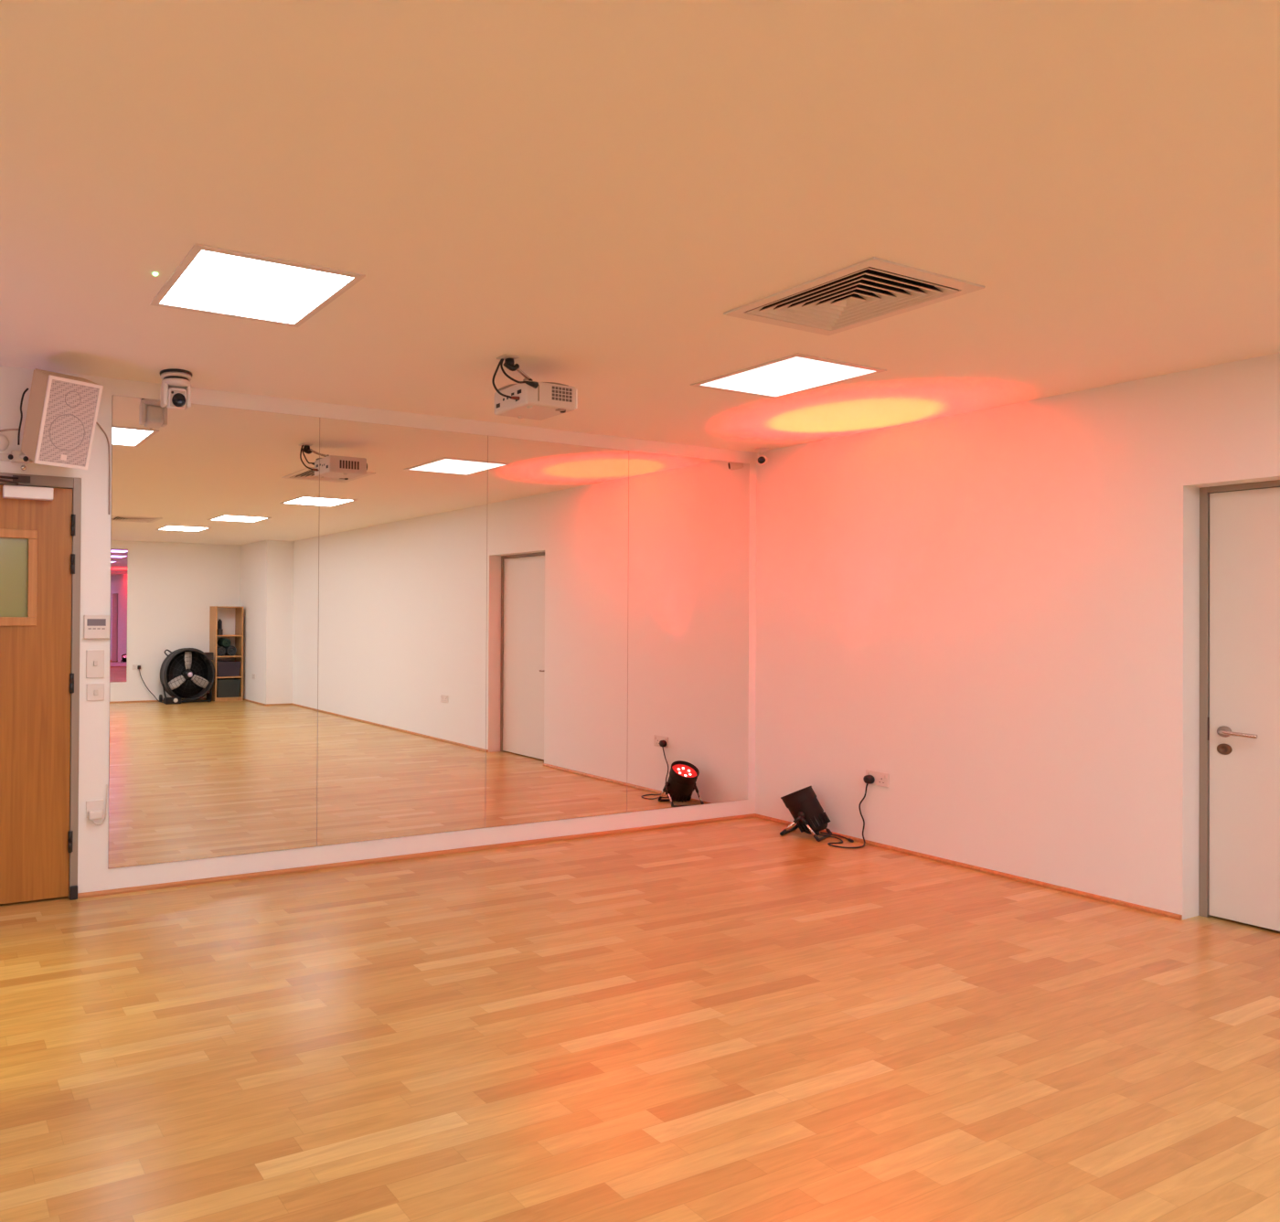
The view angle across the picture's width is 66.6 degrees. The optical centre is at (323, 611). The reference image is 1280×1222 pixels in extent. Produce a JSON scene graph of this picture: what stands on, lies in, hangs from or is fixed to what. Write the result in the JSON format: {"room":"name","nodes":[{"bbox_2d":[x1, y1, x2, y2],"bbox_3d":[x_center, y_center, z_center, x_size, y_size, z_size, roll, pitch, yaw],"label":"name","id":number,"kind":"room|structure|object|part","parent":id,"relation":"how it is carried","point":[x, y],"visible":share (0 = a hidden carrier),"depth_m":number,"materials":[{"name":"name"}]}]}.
{"room":"dance studio","nodes":[
{"label":"dance studio","id":0,"kind":"room"},
{"bbox_2d":[0,365,756,893],"bbox_3d":[-0.432,0.131,4.903,7.600,2.586,0.200,1,0,-24],"label":"wall","id":1,"kind":"structure","parent":0,"point":[93,873],"depth_m":4.75,"materials":[{"name":"white paint"}]},
{"bbox_2d":[0,435,9,450],"bbox_3d":[-1.539,-0.803,4.278,0.076,0.076,0.026,1,0,-24],"label":"wall sensor","id":2,"kind":"object","parent":1,"relation":"attached to","point":[4,441],"visible":1,"depth_m":4.28,"materials":[{"name":"white plastic"}]},
{"bbox_2d":[0,465,81,904],"bbox_3d":[-1.671,0.354,4.241,1.006,2.114,0.297,1,0,-24],"label":"door","id":3,"kind":"structure","parent":1,"relation":"in","point":[40,516],"depth_m":4.36,"materials":[{"name":"brown wood"}]},
{"bbox_3d":[-1.673,-0.162,4.253,0.522,0.389,0.008,1,0,-24],"label":"glass pane","id":4,"kind":"part","parent":3,"relation":"part of","materials":[{"name":"beige"}]},
{"bbox_3d":[-1.506,-0.624,4.240,0.060,0.051,0.266,0,0,33],"label":"closer arm","id":5,"kind":"part","parent":3,"relation":"part of","materials":[{"name":"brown metal"}]},
{"bbox_2d":[0,368,110,514],"bbox_3d":[-1.280,-0.802,4.182,0.648,0.632,0.414,1,0,-24],"label":"wall speaker","id":6,"kind":"object","parent":1,"relation":"attached to","point":[63,410],"visible":1,"depth_m":4.13,"materials":[{"name":"beige plastic"}]},
{"bbox_2d":[38,379,98,467],"bbox_3d":[-1.172,-0.859,4.123,0.233,0.352,0.141,1,0,-39],"label":"grille","id":7,"kind":"object","parent":6,"relation":"attached to","point":[68,409],"depth_m":4.11,"materials":[{"name":"white metal"}]},
{"bbox_2d":[85,650,104,678],"bbox_3d":[-1.135,0.262,4.462,0.087,0.138,0.020,1,0,-24],"label":"light switch","id":8,"kind":"object","parent":1,"relation":"attached to","point":[94,658],"visible":1,"depth_m":4.46,"materials":[{"name":"white plastic"}]},
{"bbox_2d":[86,683,104,701],"bbox_3d":[-1.135,0.403,4.464,0.086,0.083,0.016,1,0,-24],"label":"light switch","id":9,"kind":"object","parent":1,"relation":"attached to","point":[94,691],"visible":1,"depth_m":4.46,"materials":[{"name":"white plastic"}]},
{"bbox_2d":[83,614,109,639],"bbox_3d":[-1.128,0.078,4.463,0.127,0.120,0.024,1,0,-24],"label":"thermostat","id":10,"kind":"object","parent":1,"relation":"attached to","point":[94,626],"visible":1,"depth_m":4.45,"materials":[{"name":"white plastic"}]},
{"bbox_2d":[85,784,107,825],"bbox_3d":[-1.124,0.964,4.454,0.104,0.196,0.040,1,0,-24],"label":"wall socket","id":11,"kind":"object","parent":1,"relation":"attached to","point":[94,809],"visible":1,"depth_m":4.45,"materials":[{"name":"white plastic"}]},
{"bbox_3d":[-1.138,0.983,4.464,0.086,0.083,0.010,1,0,-24],"label":"plate","id":12,"kind":"part","parent":11,"relation":"part of","materials":[{"name":"white plastic"}]},
{"bbox_2d":[107,394,319,869],"bbox_3d":[-0.552,0.108,4.735,1.139,2.372,0.006,1,0,-24],"label":"wall mirror","id":13,"kind":"object","parent":1,"relation":"attached to","point":[215,528],"visible":1,"depth_m":4.72,"materials":[{"name":"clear mirror"}]},
{"bbox_2d":[316,417,487,846],"bbox_3d":[0.474,0.119,5.202,1.113,2.372,0.006,1,0,-24],"label":"wall mirror","id":14,"kind":"object","parent":1,"relation":"attached to","point":[401,678],"visible":1,"depth_m":5.18,"materials":[{"name":"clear mirror"}]},
{"bbox_2d":[77,813,755,898],"bbox_3d":[0.924,1.426,5.398,4.697,0.022,0.016,1,0,-24],"label":"baseboard","id":15,"kind":"structure","parent":1,"relation":"attached to","point":[712,820],"depth_m":5.13,"materials":[{"name":"brown wood"}]},
{"bbox_2d":[485,436,629,828],"bbox_3d":[1.486,0.129,5.662,1.108,2.372,0.006,1,0,-24],"label":"wall mirror","id":16,"kind":"object","parent":1,"relation":"attached to","point":[557,550],"visible":1,"depth_m":5.64,"materials":[{"name":"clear mirror"}]},
{"bbox_2d":[626,450,749,812],"bbox_3d":[2.496,0.139,6.122,1.111,2.372,0.006,1,0,-24],"label":"wall mirror","id":17,"kind":"object","parent":1,"relation":"attached to","point":[688,518],"visible":1,"depth_m":6.11,"materials":[{"name":"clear mirror"}]},
{"bbox_2d":[0,0,1279,452],"bbox_3d":[1.758,-1.202,0.602,8.400,0.060,10.650,1,0,-24],"label":"ceiling","id":18,"kind":"structure","parent":0,"point":[582,191],"depth_m":2.48,"materials":[{"name":"white paint"}]},
{"bbox_2d":[160,368,192,410],"bbox_3d":[-0.726,-1.076,4.404,0.160,0.182,0.160,1,0,-24],"label":"ceiling camera","id":19,"kind":"object","parent":18,"relation":"attached to","point":[176,387],"visible":1,"depth_m":4.35,"materials":[{"name":"white plastic"}]},
{"bbox_3d":[-0.725,-1.161,4.405,0.160,0.012,0.160,1,0,-24],"label":"mounting plate","id":20,"kind":"part","parent":19,"relation":"part of","materials":[{"name":"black plastic"}]},
{"bbox_3d":[-0.709,-1.031,4.359,0.072,0.077,0.024,1,0,-20],"label":"plate","id":21,"kind":"part","parent":19,"relation":"part of","materials":[{"name":"beige"}]},
{"bbox_2d":[149,243,365,327],"bbox_3d":[-0.259,-1.167,3.271,0.610,0.006,0.610,1,0,-24],"label":"recessed light","id":22,"kind":"object","parent":18,"relation":"in","point":[210,280],"visible":1,"depth_m":3.23,"materials":[{"name":"white plastic"}]},
{"bbox_2d":[491,353,577,420],"bbox_3d":[0.948,-1.045,4.230,0.435,0.222,0.286,1,0,-24],"label":"projector","id":23,"kind":"object","parent":18,"relation":"hanging from","point":[528,399],"visible":1,"depth_m":4.16,"materials":[{"name":"beige plastic"}]},
{"bbox_3d":[0.836,-1.153,4.088,0.080,0.008,0.070,1,0,-24],"label":"ceiling plate","id":24,"kind":"part","parent":23,"relation":"part of","materials":[{"name":"beige plastic"}]},
{"bbox_3d":[0.913,-1.100,4.142,0.136,0.058,0.021,1,0,-42],"label":"arm","id":25,"kind":"part","parent":23,"relation":"part of","materials":[{"name":"silver metal"}]},
{"bbox_3d":[0.998,-0.997,4.266,0.285,0.112,0.260,1,0,-24],"label":"casing","id":26,"kind":"part","parent":23,"relation":"part of","materials":[{"name":"beige plastic"}]},
{"bbox_2d":[552,386,572,402],"bbox_3d":[1.104,-1.007,4.172,0.115,0.062,0.003,1,0,-24],"label":"vent grille","id":27,"kind":"object","parent":23,"relation":"attached to","point":[560,394],"depth_m":4.17,"materials":[{"name":"grey plastic"}]},
{"bbox_2d":[754,448,768,465],"bbox_3d":[3.044,-1.070,6.251,0.091,0.117,0.100,0,0,21],"label":"camera","id":28,"kind":"object","parent":18,"relation":"attached to","point":[761,460],"visible":1,"depth_m":6.22,"materials":[{"name":"white plastic"}]},
{"bbox_2d":[690,352,886,398],"bbox_3d":[2.260,-1.142,4.400,0.610,0.006,0.610,1,0,-24],"label":"recessed light","id":29,"kind":"object","parent":18,"relation":"in","point":[795,373],"visible":1,"depth_m":4.37,"materials":[{"name":"white plastic"}]},
{"bbox_2d":[723,256,984,335],"bbox_3d":[1.945,-1.254,3.332,0.600,0.219,0.600,1,0,-24],"label":"ceiling vent","id":30,"kind":"object","parent":18,"relation":"in","point":[874,289],"visible":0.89,"depth_m":3.30,"materials":[{"name":"beige metal"}]},
{"bbox_2d":[0,817,1279,1221],"bbox_3d":[1.738,1.444,0.586,8.400,0.060,10.650,1,0,-24],"label":"floor","id":31,"kind":"structure","parent":0,"point":[738,1020],"depth_m":2.95,"materials":[{"name":"brown wood"}]},
{"bbox_2d":[779,775,874,848],"bbox_3d":[3.170,1.239,5.735,0.315,0.438,0.505,1,0,-24],"label":"stage light","id":32,"kind":"object","parent":31,"relation":"on","point":[808,815],"visible":1,"depth_m":5.75,"materials":[{"name":"black paint"}]},
{"bbox_3d":[3.001,1.390,5.791,0.075,0.082,0.016,0,0,43],"label":"leg","id":33,"kind":"part","parent":32,"relation":"part of","materials":[{"name":"silver metal"}]},
{"bbox_3d":[3.055,1.305,5.750,0.020,0.039,0.040,1,0,-44],"label":"pivot knob","id":34,"kind":"part","parent":32,"relation":"part of","materials":[{"name":"black plastic"}]},
{"bbox_3d":[3.089,1.390,5.699,0.016,0.082,0.070,1,0,-40],"label":"leg","id":35,"kind":"part","parent":32,"relation":"part of","materials":[{"name":"silver metal"}]},
{"bbox_2d":[755,352,1279,919],"bbox_3d":[5.244,0.155,1.964,0.300,2.586,10.250,1,0,-24],"label":"wall","id":36,"kind":"structure","parent":0,"point":[992,613],"depth_m":4.89,"materials":[{"name":"white paint"}]},
{"bbox_2d":[865,769,889,788],"bbox_3d":[3.426,1.039,5.564,0.013,0.086,0.146,1,0,-24],"label":"wall socket","id":37,"kind":"object","parent":36,"relation":"attached to","point":[881,779],"visible":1,"depth_m":5.54,"materials":[{"name":"white plastic"}]},
{"bbox_2d":[755,813,1182,920],"bbox_3d":[3.541,1.445,5.299,0.016,0.022,2.362,1,0,-24],"label":"baseboard","id":38,"kind":"structure","parent":36,"relation":"attached to","point":[1175,916],"depth_m":4.88,"materials":[{"name":"brown wood"}]},
{"bbox_2d":[1198,480,1279,931],"bbox_3d":[4.396,0.431,3.889,0.150,2.045,0.915,1,0,-24],"label":"door","id":39,"kind":"structure","parent":36,"relation":"in","point":[1239,870],"depth_m":4.17,"materials":[{"name":"beige paint"}]},
{"bbox_3d":[4.206,0.560,4.271,0.016,0.110,0.003,1,0,-24],"label":"strike plate","id":40,"kind":"part","parent":39,"relation":"part of","materials":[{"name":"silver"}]},
{"bbox_3d":[4.224,0.569,4.151,0.056,0.025,0.139,1,0,-24],"label":"lever","id":41,"kind":"part","parent":39,"relation":"part of","materials":[{"name":"silver metal"}]}
]}

